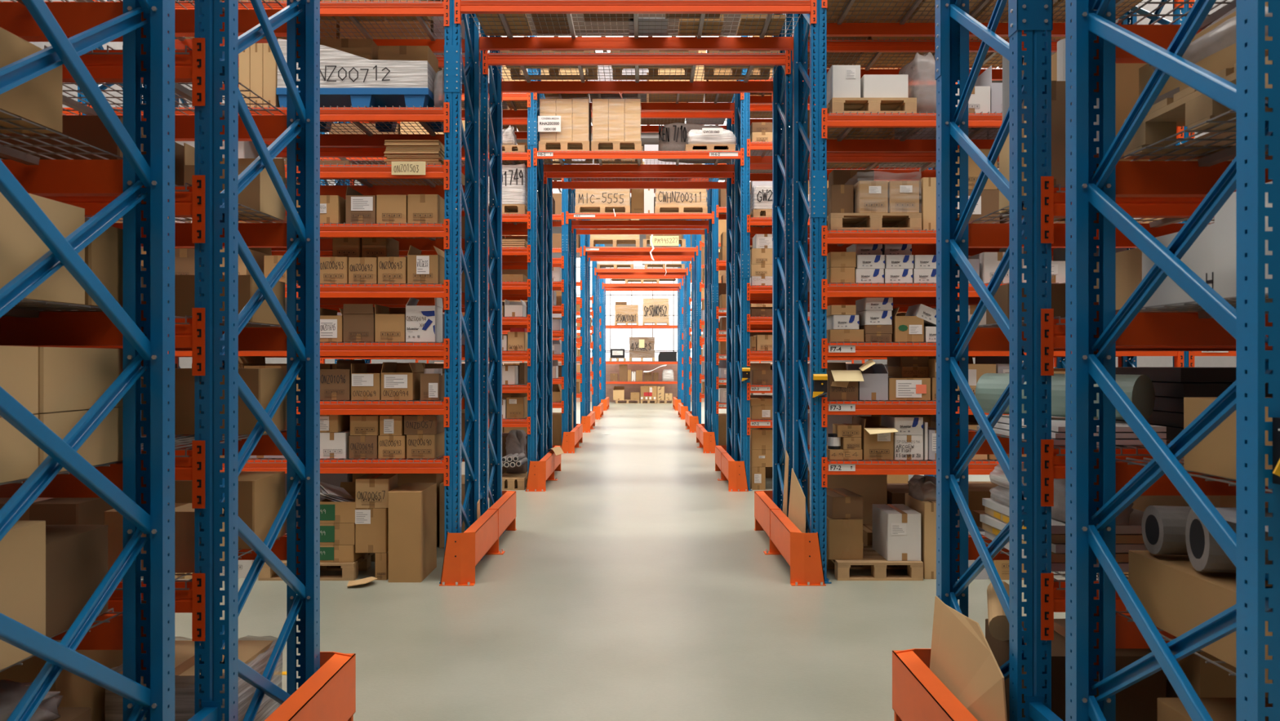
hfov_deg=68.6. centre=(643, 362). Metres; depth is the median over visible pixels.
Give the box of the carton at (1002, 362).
[974,355,1022,373]
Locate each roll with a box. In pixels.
[423,368,442,375]
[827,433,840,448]
[975,373,1155,419]
[986,580,1008,640]
[1141,505,1228,555]
[1185,509,1272,573]
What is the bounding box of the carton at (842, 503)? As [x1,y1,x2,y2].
[814,488,862,519]
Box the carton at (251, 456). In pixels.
[248,417,297,457]
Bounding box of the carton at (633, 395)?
[630,391,639,399]
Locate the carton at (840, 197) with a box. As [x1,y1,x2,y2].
[826,184,853,215]
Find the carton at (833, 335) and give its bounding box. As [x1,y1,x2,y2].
[826,328,863,342]
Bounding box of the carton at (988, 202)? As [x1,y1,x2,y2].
[955,189,999,222]
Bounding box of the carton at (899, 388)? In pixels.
[888,377,930,399]
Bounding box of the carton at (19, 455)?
[0,413,38,483]
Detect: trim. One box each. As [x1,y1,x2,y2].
[273,671,286,675]
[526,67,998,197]
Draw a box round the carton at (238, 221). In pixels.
[238,221,271,222]
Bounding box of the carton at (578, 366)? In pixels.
[576,364,580,372]
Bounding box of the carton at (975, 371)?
[927,355,995,399]
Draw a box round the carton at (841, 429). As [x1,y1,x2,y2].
[832,423,861,436]
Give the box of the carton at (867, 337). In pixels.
[863,333,891,342]
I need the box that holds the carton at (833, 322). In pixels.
[826,315,859,329]
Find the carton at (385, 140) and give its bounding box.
[384,139,444,148]
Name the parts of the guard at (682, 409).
post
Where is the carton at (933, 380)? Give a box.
[921,377,936,399]
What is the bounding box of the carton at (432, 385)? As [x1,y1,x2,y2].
[420,367,444,399]
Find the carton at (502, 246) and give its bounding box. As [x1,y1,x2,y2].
[502,245,525,247]
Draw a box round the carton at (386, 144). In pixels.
[384,142,444,149]
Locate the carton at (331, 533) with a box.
[320,522,355,544]
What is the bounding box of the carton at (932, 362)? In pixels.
[928,358,936,377]
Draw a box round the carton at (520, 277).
[502,274,527,281]
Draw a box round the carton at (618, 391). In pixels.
[613,386,624,399]
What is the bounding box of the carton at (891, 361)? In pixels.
[887,356,929,366]
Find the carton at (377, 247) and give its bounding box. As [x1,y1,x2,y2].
[361,237,399,257]
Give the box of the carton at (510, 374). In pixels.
[502,365,519,384]
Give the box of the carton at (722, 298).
[719,293,726,308]
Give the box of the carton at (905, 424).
[880,414,923,435]
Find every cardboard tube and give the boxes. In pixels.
[502,453,512,462]
[503,460,514,467]
[506,453,518,462]
[510,458,521,466]
[512,452,524,461]
[515,457,527,466]
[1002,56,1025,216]
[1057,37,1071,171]
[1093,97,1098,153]
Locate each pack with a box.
[977,425,1166,444]
[979,514,1147,553]
[982,497,1143,533]
[982,522,1128,562]
[984,506,1144,543]
[984,529,1128,572]
[985,414,1166,431]
[994,422,1166,438]
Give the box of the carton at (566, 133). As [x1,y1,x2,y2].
[555,127,572,141]
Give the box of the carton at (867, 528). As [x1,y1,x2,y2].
[862,524,872,546]
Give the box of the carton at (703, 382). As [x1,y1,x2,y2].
[702,381,723,393]
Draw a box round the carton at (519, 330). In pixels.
[510,328,527,332]
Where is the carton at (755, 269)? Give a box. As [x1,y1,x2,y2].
[750,264,772,276]
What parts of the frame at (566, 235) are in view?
splice plate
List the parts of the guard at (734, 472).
rail, post, post, rail, post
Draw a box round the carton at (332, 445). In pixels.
[320,429,350,458]
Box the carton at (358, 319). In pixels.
[342,303,374,342]
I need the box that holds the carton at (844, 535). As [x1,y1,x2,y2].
[826,515,862,559]
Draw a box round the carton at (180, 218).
[174,217,191,222]
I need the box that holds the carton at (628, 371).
[627,369,631,381]
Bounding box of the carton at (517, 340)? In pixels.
[507,331,527,351]
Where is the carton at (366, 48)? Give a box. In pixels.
[320,38,377,59]
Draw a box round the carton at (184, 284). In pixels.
[174,275,284,324]
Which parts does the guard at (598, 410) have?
post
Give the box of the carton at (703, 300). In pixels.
[701,299,704,311]
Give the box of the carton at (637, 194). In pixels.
[631,188,644,213]
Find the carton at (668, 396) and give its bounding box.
[664,392,672,399]
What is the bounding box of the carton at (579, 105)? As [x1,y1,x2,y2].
[572,98,591,122]
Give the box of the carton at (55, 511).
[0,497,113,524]
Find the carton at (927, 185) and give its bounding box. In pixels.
[918,177,936,230]
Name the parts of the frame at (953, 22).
splice plate, splice plate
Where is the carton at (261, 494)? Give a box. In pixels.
[174,471,284,549]
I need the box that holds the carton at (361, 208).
[346,185,376,223]
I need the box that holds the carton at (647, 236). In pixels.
[645,234,681,239]
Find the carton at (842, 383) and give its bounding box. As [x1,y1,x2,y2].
[826,358,875,399]
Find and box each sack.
[505,429,527,473]
[1045,478,1133,525]
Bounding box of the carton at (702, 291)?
[690,290,704,297]
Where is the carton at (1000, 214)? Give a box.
[1000,213,1065,222]
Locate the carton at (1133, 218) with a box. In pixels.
[1133,217,1163,222]
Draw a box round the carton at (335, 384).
[320,360,364,399]
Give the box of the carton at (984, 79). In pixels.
[968,65,1002,130]
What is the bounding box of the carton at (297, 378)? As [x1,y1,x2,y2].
[296,374,300,399]
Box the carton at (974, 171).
[935,148,997,189]
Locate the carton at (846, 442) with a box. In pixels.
[840,436,861,448]
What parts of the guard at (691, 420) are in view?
rail, rail, post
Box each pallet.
[258,552,375,580]
[275,88,444,131]
[488,204,527,222]
[493,144,527,164]
[499,50,597,79]
[502,471,527,489]
[538,141,592,163]
[574,205,631,219]
[590,239,639,247]
[591,141,641,163]
[596,264,633,268]
[608,357,626,361]
[609,50,698,79]
[614,321,638,324]
[615,399,639,403]
[625,279,659,283]
[629,357,654,361]
[640,400,657,403]
[642,321,669,324]
[643,239,685,247]
[644,263,684,268]
[654,206,707,219]
[657,399,672,403]
[684,143,735,151]
[703,50,780,79]
[750,208,772,226]
[814,97,916,137]
[814,213,921,235]
[826,542,923,580]
[1124,50,1272,159]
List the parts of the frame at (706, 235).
splice plate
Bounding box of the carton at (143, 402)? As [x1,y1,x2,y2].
[122,377,146,435]
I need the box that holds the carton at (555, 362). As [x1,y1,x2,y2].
[533,360,558,377]
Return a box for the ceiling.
[178,0,1002,202]
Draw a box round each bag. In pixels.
[989,462,1026,488]
[989,484,1026,506]
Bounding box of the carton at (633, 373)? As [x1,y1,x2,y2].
[631,371,635,381]
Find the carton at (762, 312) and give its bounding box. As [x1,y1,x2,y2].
[750,308,772,316]
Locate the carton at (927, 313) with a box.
[905,303,936,326]
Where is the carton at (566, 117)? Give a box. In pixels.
[555,112,572,127]
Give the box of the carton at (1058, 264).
[999,248,1071,283]
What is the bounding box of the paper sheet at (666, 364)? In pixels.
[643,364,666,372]
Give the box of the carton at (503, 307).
[502,305,504,316]
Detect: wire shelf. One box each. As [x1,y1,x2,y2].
[0,0,284,13]
[0,109,123,164]
[0,460,123,484]
[0,608,123,671]
[3,298,102,317]
[10,0,123,5]
[44,44,286,119]
[84,182,286,222]
[94,0,463,40]
[111,105,456,136]
[115,533,286,590]
[122,222,463,240]
[141,429,286,457]
[174,315,281,331]
[246,448,457,462]
[277,146,484,166]
[284,163,463,186]
[296,283,463,292]
[296,396,464,404]
[320,342,464,345]
[351,151,527,164]
[461,0,809,38]
[461,92,527,111]
[483,383,527,386]
[488,51,784,82]
[488,246,526,256]
[488,414,527,421]
[502,213,526,224]
[537,150,739,165]
[541,93,737,103]
[551,177,727,182]
[568,213,711,220]
[591,111,731,125]
[718,206,726,213]
[718,329,772,331]
[750,103,815,119]
[750,140,772,156]
[750,169,772,173]
[750,383,782,386]
[750,418,782,422]
[751,75,803,96]
[751,216,809,227]
[751,284,772,287]
[751,315,809,318]
[807,38,1061,70]
[807,162,999,171]
[808,228,936,246]
[808,282,1065,292]
[808,342,936,345]
[808,449,999,464]
[814,397,959,404]
[826,0,1147,24]
[826,111,1002,141]
[968,183,1214,227]
[968,428,1171,455]
[968,533,1128,589]
[977,315,1071,328]
[1115,0,1235,29]
[1115,293,1272,318]
[1115,457,1272,492]
[1115,608,1235,675]
[1119,99,1272,166]
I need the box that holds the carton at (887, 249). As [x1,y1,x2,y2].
[882,244,911,255]
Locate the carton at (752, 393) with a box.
[751,392,772,395]
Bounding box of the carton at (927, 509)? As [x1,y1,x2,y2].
[905,493,936,578]
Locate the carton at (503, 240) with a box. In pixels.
[502,239,527,243]
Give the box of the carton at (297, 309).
[284,297,300,319]
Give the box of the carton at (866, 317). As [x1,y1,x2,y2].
[856,310,892,325]
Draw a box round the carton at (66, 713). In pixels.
[51,706,90,720]
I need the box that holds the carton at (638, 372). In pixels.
[635,369,642,381]
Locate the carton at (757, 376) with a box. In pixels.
[750,369,772,384]
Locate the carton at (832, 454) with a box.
[826,444,862,459]
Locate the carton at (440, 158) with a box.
[386,156,444,164]
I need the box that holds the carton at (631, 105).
[624,98,640,113]
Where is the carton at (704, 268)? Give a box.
[702,267,719,275]
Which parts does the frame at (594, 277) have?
splice plate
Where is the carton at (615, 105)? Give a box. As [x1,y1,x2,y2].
[608,98,624,113]
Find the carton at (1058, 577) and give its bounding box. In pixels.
[1051,571,1097,579]
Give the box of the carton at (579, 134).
[572,127,591,146]
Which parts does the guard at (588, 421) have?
post, rail, rail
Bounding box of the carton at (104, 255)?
[24,221,123,308]
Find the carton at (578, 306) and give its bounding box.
[576,304,580,311]
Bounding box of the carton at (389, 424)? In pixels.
[379,414,407,435]
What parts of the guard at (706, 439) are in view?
rail, post, rail, post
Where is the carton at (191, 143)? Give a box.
[174,141,194,146]
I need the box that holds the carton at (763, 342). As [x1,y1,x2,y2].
[753,334,772,351]
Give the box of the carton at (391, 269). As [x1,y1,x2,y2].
[377,256,407,284]
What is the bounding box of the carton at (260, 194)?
[183,142,285,221]
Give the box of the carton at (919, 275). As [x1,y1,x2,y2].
[912,268,936,283]
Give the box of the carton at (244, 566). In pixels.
[219,560,253,577]
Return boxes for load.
[276,38,437,94]
[483,163,527,207]
[575,188,630,205]
[590,218,639,239]
[596,261,634,266]
[611,278,675,280]
[614,304,638,321]
[629,337,654,357]
[642,297,669,321]
[654,181,706,206]
[657,122,730,163]
[662,368,674,381]
[750,185,772,213]
[894,52,936,136]
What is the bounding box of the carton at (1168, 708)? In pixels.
[1157,697,1272,720]
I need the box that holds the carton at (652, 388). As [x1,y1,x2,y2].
[648,385,657,399]
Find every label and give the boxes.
[537,151,553,155]
[573,214,595,217]
[586,248,599,250]
[709,151,737,155]
[719,379,726,382]
[719,404,726,407]
[750,386,770,391]
[750,422,770,425]
[828,345,855,352]
[828,404,855,411]
[828,464,855,471]
[1201,351,1228,352]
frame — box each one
[0,0,174,720]
[77,0,146,248]
[174,0,191,368]
[194,0,319,720]
[320,121,344,363]
[344,121,369,363]
[439,0,484,583]
[480,24,505,533]
[524,35,543,490]
[543,94,552,456]
[561,159,572,442]
[571,188,576,430]
[580,219,587,422]
[586,219,590,415]
[591,244,597,411]
[597,244,599,405]
[599,278,599,402]
[600,244,604,402]
[604,244,605,399]
[677,245,679,399]
[678,244,683,402]
[683,228,684,405]
[684,219,690,411]
[691,219,694,416]
[693,219,701,423]
[704,163,708,431]
[708,163,718,445]
[725,93,734,460]
[733,35,752,490]
[772,13,792,516]
[791,0,831,583]
[924,168,933,476]
[933,80,959,481]
[935,0,1053,720]
[1054,356,1065,368]
[1065,0,1279,720]
[1119,0,1193,367]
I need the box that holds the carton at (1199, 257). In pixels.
[1142,222,1235,307]
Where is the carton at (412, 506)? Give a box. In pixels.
[388,482,436,582]
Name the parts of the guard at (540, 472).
post, rail, post, rail, post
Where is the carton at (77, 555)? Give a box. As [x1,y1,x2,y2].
[45,524,107,637]
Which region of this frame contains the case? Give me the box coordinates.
[657,351,676,361]
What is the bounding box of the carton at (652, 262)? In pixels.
[651,261,661,263]
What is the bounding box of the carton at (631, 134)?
[624,127,640,141]
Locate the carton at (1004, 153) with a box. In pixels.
[999,128,1026,213]
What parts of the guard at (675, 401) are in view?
post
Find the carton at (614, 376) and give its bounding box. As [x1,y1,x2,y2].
[610,373,617,381]
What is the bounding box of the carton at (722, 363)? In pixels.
[719,360,726,377]
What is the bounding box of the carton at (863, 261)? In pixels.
[854,254,884,269]
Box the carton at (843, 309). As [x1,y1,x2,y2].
[826,304,856,316]
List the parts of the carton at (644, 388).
red panel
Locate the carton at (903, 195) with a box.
[888,180,919,213]
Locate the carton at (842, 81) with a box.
[826,65,860,104]
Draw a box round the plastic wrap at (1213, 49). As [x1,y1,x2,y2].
[1138,1,1272,105]
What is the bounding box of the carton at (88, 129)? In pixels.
[0,115,184,185]
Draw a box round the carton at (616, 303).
[615,302,626,304]
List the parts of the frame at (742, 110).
splice plate, splice plate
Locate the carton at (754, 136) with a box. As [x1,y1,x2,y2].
[750,132,772,142]
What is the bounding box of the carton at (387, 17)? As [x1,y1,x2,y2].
[373,0,430,21]
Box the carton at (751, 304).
[750,303,772,306]
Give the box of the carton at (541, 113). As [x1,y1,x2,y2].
[539,112,555,115]
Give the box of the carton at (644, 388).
[640,385,648,399]
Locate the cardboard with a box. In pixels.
[346,576,377,586]
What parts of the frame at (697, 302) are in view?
splice plate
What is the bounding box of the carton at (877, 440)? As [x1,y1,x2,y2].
[852,416,897,459]
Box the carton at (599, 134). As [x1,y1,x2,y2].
[592,127,608,141]
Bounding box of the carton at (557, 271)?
[552,266,561,281]
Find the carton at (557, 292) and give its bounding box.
[555,290,561,295]
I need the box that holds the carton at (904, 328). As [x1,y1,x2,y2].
[891,306,924,342]
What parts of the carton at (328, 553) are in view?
green panel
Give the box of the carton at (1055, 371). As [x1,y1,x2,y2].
[1053,370,1065,373]
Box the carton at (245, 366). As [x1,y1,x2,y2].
[244,365,286,368]
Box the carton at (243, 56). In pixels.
[238,46,249,106]
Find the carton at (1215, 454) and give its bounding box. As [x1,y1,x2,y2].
[1183,396,1272,485]
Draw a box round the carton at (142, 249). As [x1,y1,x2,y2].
[141,248,146,266]
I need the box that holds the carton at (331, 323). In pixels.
[320,307,342,342]
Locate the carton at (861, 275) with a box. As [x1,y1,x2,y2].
[854,268,884,283]
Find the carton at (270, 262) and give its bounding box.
[263,255,300,284]
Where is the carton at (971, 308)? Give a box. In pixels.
[933,305,990,326]
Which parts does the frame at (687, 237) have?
splice plate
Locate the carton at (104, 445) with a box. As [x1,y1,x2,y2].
[35,406,123,471]
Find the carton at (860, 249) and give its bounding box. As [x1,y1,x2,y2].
[846,244,882,255]
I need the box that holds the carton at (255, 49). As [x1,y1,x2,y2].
[249,42,262,106]
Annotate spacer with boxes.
[187,700,221,720]
[469,173,484,187]
[469,489,484,504]
[789,177,792,187]
[1025,696,1062,720]
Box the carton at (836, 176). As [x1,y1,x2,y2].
[828,169,874,186]
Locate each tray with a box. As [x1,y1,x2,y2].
[1115,367,1235,382]
[1115,419,1183,440]
[1120,409,1183,427]
[1151,381,1272,397]
[1153,395,1183,412]
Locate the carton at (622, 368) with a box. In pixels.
[618,364,626,381]
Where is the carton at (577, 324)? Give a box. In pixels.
[576,316,591,326]
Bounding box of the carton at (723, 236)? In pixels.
[720,231,726,247]
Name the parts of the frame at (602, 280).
splice plate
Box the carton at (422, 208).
[407,194,444,223]
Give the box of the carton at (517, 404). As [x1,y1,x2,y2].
[506,392,527,418]
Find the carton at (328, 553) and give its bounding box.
[320,544,366,562]
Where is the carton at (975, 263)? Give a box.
[955,258,979,283]
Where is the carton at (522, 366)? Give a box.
[519,362,527,383]
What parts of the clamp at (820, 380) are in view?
lever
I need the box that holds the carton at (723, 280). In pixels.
[720,275,726,283]
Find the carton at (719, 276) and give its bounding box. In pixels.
[702,275,720,283]
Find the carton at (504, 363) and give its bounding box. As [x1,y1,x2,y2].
[503,363,519,364]
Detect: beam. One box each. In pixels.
[0,2,146,71]
[0,151,146,227]
[0,301,146,377]
[0,449,146,503]
[5,307,204,375]
[40,174,204,243]
[51,599,146,670]
[62,37,204,106]
[62,102,82,115]
[87,102,449,133]
[93,0,449,26]
[97,320,300,356]
[107,570,204,640]
[111,222,300,269]
[117,111,300,161]
[118,440,204,508]
[142,422,300,459]
[174,8,300,57]
[174,39,470,57]
[174,236,470,261]
[174,338,449,368]
[174,345,470,359]
[174,356,177,367]
[219,83,493,103]
[219,455,449,485]
[238,526,300,574]
[249,445,470,461]
[264,132,470,151]
[265,347,493,359]
[271,250,465,256]
[275,147,465,157]
[284,160,449,190]
[284,280,449,310]
[285,185,470,208]
[285,209,493,229]
[296,396,449,426]
[320,149,530,167]
[320,218,449,249]
[320,253,493,275]
[320,292,470,313]
[320,304,465,307]
[320,348,530,365]
[323,302,493,312]
[343,109,534,123]
[351,117,527,124]
[415,352,564,364]
[435,55,465,67]
[443,393,470,417]
[454,0,816,26]
[461,92,530,106]
[461,164,493,179]
[479,32,793,61]
[482,50,791,75]
[483,211,530,228]
[483,223,534,231]
[483,279,530,296]
[483,314,530,332]
[483,317,537,327]
[483,382,530,399]
[488,131,527,138]
[488,244,530,262]
[488,285,537,294]
[488,294,527,296]
[488,296,534,300]
[488,355,582,364]
[488,417,530,434]
[493,328,527,330]
[501,77,773,102]
[502,221,561,226]
[502,231,527,235]
[502,255,537,265]
[502,262,527,265]
[502,265,534,269]
[502,327,527,328]
[502,328,564,341]
[533,92,743,99]
[533,147,743,165]
[537,212,564,224]
[543,162,734,178]
[543,172,734,183]
[551,179,726,194]
[552,246,582,256]
[552,256,564,268]
[552,263,561,267]
[552,279,564,291]
[552,286,561,290]
[552,303,564,315]
[552,311,561,313]
[552,336,582,346]
[552,377,564,389]
[552,400,564,413]
[559,373,582,382]
[565,211,714,223]
[571,178,708,182]
[571,181,708,190]
[571,218,708,230]
[571,225,708,233]
[576,229,704,234]
[576,280,582,289]
[576,295,593,303]
[576,298,582,307]
[576,310,593,318]
[576,317,582,326]
[576,341,593,349]
[576,344,600,351]
[576,371,593,379]
[576,391,582,401]
[577,325,593,333]
[577,331,600,337]
[583,245,697,255]
[586,251,694,259]
[586,255,694,261]
[589,100,734,117]
[590,257,692,264]
[591,111,734,124]
[591,125,726,132]
[594,267,688,275]
[597,271,684,275]
[597,275,684,279]
[599,275,683,278]
[602,282,680,288]
[604,286,679,290]
[604,288,679,291]
[605,288,677,290]
[605,324,677,327]
[605,327,677,328]
[605,361,677,364]
[605,381,677,383]
[688,263,704,271]
[688,297,704,304]
[688,327,703,334]
[688,341,704,348]
[688,386,702,395]
[699,240,720,250]
[699,282,704,291]
[699,319,719,328]
[699,336,726,345]
[699,355,809,364]
[699,373,704,382]
[699,392,704,401]
[716,204,743,217]
[716,257,726,271]
[716,306,726,318]
[716,328,772,340]
[716,352,864,364]
[716,377,726,389]
[716,401,726,413]
[718,213,726,219]
[718,266,726,270]
[718,313,726,315]
[742,95,815,103]
[742,173,772,181]
[742,226,809,235]
[742,288,782,297]
[742,324,772,330]
[746,138,772,156]
[746,214,809,231]
[746,283,782,300]
[746,314,815,331]
[746,348,887,365]
[746,382,772,399]
[746,417,772,435]
[748,77,957,85]
[750,103,815,111]
[750,119,782,124]
[750,155,933,169]
[750,164,928,169]
[750,234,809,238]
[750,238,809,245]
[750,297,772,299]
[750,299,772,303]
[750,326,772,328]
[750,328,772,329]
[781,68,1002,84]
[781,169,999,189]
[781,306,936,315]
[781,344,1056,367]
[802,18,1121,46]
[802,138,994,162]
[802,242,1054,266]
[802,292,980,307]
[802,341,1121,367]
[802,450,985,463]
[807,40,1059,52]
[807,152,999,162]
[807,303,977,306]
[822,0,1183,8]
[822,107,1183,138]
[822,225,936,255]
[822,279,1004,309]
[822,338,1183,368]
[822,396,1008,426]
[822,457,999,487]
[955,217,1209,266]
[955,320,1272,365]
[955,422,1170,470]
[955,526,1008,578]
[1040,176,1214,243]
[1040,308,1272,375]
[1040,438,1183,506]
[1040,572,1128,639]
[1093,24,1202,92]
[1093,153,1272,222]
[1093,302,1272,354]
[1093,448,1272,511]
[1093,599,1177,674]
[1188,0,1194,8]
[1188,132,1194,138]
[1188,351,1235,367]
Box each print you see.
[320,322,333,335]
[352,199,368,208]
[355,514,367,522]
[384,421,392,431]
[386,377,404,382]
[892,528,904,533]
[897,382,915,391]
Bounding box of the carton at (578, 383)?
[576,381,580,392]
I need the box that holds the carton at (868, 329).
[858,324,892,333]
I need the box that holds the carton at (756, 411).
[750,405,772,418]
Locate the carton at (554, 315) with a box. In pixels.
[552,313,561,317]
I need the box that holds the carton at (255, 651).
[104,635,282,720]
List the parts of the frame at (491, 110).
splice plate, splice plate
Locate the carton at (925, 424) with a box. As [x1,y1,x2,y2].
[923,421,928,459]
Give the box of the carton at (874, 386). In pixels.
[848,364,888,399]
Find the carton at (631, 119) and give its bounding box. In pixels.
[624,112,640,127]
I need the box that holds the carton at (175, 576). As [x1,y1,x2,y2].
[174,573,191,578]
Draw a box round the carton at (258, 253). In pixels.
[219,247,271,275]
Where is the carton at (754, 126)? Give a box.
[750,122,772,134]
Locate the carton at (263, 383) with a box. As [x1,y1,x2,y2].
[174,368,286,434]
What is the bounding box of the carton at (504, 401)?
[502,398,506,418]
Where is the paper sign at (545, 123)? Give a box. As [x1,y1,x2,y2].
[537,115,560,131]
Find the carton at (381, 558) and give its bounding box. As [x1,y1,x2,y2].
[375,551,388,579]
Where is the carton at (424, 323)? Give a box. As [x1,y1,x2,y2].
[405,297,443,342]
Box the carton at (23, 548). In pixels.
[0,520,45,670]
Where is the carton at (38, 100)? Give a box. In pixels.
[0,26,62,133]
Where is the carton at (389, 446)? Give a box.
[377,434,406,458]
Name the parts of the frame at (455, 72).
splice plate, splice plate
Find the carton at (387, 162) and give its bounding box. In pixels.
[386,162,442,164]
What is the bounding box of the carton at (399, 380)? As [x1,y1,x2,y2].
[381,362,425,399]
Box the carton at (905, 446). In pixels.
[893,435,923,459]
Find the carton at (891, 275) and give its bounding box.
[884,268,912,283]
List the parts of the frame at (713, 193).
splice plate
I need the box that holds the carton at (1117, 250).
[1093,248,1126,255]
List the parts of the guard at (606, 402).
post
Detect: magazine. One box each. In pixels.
[320,481,355,500]
[320,485,354,502]
[320,488,348,502]
[320,494,355,502]
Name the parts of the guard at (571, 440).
post, rail, rail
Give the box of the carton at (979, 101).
[933,85,990,129]
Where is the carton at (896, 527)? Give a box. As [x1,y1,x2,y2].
[872,503,920,560]
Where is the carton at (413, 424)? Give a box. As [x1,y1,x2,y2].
[404,414,444,434]
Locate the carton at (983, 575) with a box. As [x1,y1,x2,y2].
[955,510,988,579]
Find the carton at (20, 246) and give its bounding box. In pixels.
[0,191,84,304]
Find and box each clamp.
[742,367,750,381]
[812,373,827,397]
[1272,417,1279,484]
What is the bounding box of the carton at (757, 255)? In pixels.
[750,248,772,264]
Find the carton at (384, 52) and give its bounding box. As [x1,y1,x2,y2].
[377,45,438,78]
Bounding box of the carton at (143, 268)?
[141,266,146,301]
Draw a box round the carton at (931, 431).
[928,426,936,459]
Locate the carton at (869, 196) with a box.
[853,180,888,213]
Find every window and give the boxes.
[502,31,998,67]
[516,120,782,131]
[537,178,726,191]
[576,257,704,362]
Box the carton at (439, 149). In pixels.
[385,147,444,156]
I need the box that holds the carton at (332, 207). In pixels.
[320,195,346,223]
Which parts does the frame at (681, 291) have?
splice plate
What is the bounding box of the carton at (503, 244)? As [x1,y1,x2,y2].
[502,243,527,247]
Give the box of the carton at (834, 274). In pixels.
[826,266,854,283]
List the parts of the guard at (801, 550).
post, rail, post, rail, post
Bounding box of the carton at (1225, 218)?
[1214,181,1272,299]
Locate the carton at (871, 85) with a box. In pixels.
[860,74,908,97]
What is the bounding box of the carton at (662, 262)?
[661,261,671,263]
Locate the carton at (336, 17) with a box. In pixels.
[320,0,384,21]
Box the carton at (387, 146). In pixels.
[386,145,444,152]
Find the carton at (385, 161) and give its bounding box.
[383,159,444,164]
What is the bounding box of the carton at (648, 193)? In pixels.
[644,188,653,213]
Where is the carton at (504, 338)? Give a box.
[502,335,508,351]
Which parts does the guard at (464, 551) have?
post, rail, post, rail, post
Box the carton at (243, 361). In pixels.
[222,355,265,368]
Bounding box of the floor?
[141,401,1098,720]
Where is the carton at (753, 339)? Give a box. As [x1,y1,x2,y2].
[750,336,755,351]
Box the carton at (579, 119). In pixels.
[572,112,591,136]
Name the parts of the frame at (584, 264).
splice plate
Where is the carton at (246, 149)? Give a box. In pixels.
[219,141,269,158]
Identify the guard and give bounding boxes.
[264,651,355,720]
[439,490,516,586]
[525,444,560,491]
[561,423,582,453]
[580,410,595,432]
[592,402,603,419]
[600,396,609,410]
[672,396,681,410]
[677,402,688,419]
[684,410,698,432]
[696,423,715,453]
[715,444,748,491]
[754,490,826,586]
[892,648,977,720]
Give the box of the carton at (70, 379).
[38,346,123,413]
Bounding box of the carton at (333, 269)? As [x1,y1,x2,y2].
[320,256,348,284]
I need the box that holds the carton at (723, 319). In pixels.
[720,316,726,329]
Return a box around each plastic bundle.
[0,679,62,720]
[433,67,444,124]
[502,124,517,144]
[686,128,736,145]
[907,474,936,501]
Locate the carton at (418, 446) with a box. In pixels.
[406,431,444,458]
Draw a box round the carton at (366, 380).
[351,363,382,399]
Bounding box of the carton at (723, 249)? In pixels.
[720,246,726,260]
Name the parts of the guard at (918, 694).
post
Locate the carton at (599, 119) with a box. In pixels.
[592,112,608,127]
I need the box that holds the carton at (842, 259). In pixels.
[826,251,856,268]
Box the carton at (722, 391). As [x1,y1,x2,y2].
[718,387,751,402]
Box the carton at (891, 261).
[884,254,914,269]
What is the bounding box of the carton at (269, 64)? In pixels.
[262,43,279,106]
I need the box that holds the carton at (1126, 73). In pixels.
[1051,51,1149,219]
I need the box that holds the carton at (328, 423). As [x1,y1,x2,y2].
[320,414,353,432]
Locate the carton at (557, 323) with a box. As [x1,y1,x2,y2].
[552,319,561,330]
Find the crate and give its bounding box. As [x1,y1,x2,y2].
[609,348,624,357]
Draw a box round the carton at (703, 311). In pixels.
[701,310,704,320]
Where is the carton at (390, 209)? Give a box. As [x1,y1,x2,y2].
[376,195,407,223]
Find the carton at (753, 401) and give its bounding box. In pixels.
[750,397,772,405]
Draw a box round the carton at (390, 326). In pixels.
[374,303,405,342]
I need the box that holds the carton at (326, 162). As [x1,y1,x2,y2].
[284,160,353,164]
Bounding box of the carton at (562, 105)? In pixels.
[555,98,572,113]
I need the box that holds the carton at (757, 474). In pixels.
[750,466,765,489]
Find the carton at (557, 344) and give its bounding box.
[552,339,561,354]
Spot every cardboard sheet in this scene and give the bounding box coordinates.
[475,13,532,35]
[531,13,570,33]
[547,446,564,455]
[583,13,633,20]
[628,17,667,35]
[665,13,719,18]
[678,14,723,35]
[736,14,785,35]
[929,595,1007,720]
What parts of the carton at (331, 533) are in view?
green panel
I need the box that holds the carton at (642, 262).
[641,261,651,265]
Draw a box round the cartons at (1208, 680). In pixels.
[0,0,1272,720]
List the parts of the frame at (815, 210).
splice plate, splice plate, foot plate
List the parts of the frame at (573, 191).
splice plate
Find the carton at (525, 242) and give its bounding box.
[502,241,527,245]
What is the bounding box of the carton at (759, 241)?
[752,233,772,248]
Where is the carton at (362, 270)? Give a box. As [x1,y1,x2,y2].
[348,257,377,284]
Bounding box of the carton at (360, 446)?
[348,435,378,458]
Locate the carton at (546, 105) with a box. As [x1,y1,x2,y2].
[539,98,555,113]
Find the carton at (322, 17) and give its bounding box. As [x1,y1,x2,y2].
[239,0,335,21]
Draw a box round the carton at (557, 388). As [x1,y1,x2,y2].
[552,383,561,401]
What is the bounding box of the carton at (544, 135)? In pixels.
[539,131,555,141]
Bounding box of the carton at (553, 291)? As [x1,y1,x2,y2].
[552,290,555,305]
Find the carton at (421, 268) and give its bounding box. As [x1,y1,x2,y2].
[407,244,444,284]
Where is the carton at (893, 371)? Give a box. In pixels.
[888,366,928,377]
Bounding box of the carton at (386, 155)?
[384,153,444,159]
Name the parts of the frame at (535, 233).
splice plate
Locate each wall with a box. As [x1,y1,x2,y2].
[0,0,434,368]
[434,202,851,361]
[434,361,851,401]
[853,0,1235,368]
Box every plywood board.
[476,498,479,519]
[572,393,573,429]
[782,450,789,515]
[787,467,805,533]
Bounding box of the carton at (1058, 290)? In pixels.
[986,283,1071,324]
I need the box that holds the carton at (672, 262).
[671,261,681,263]

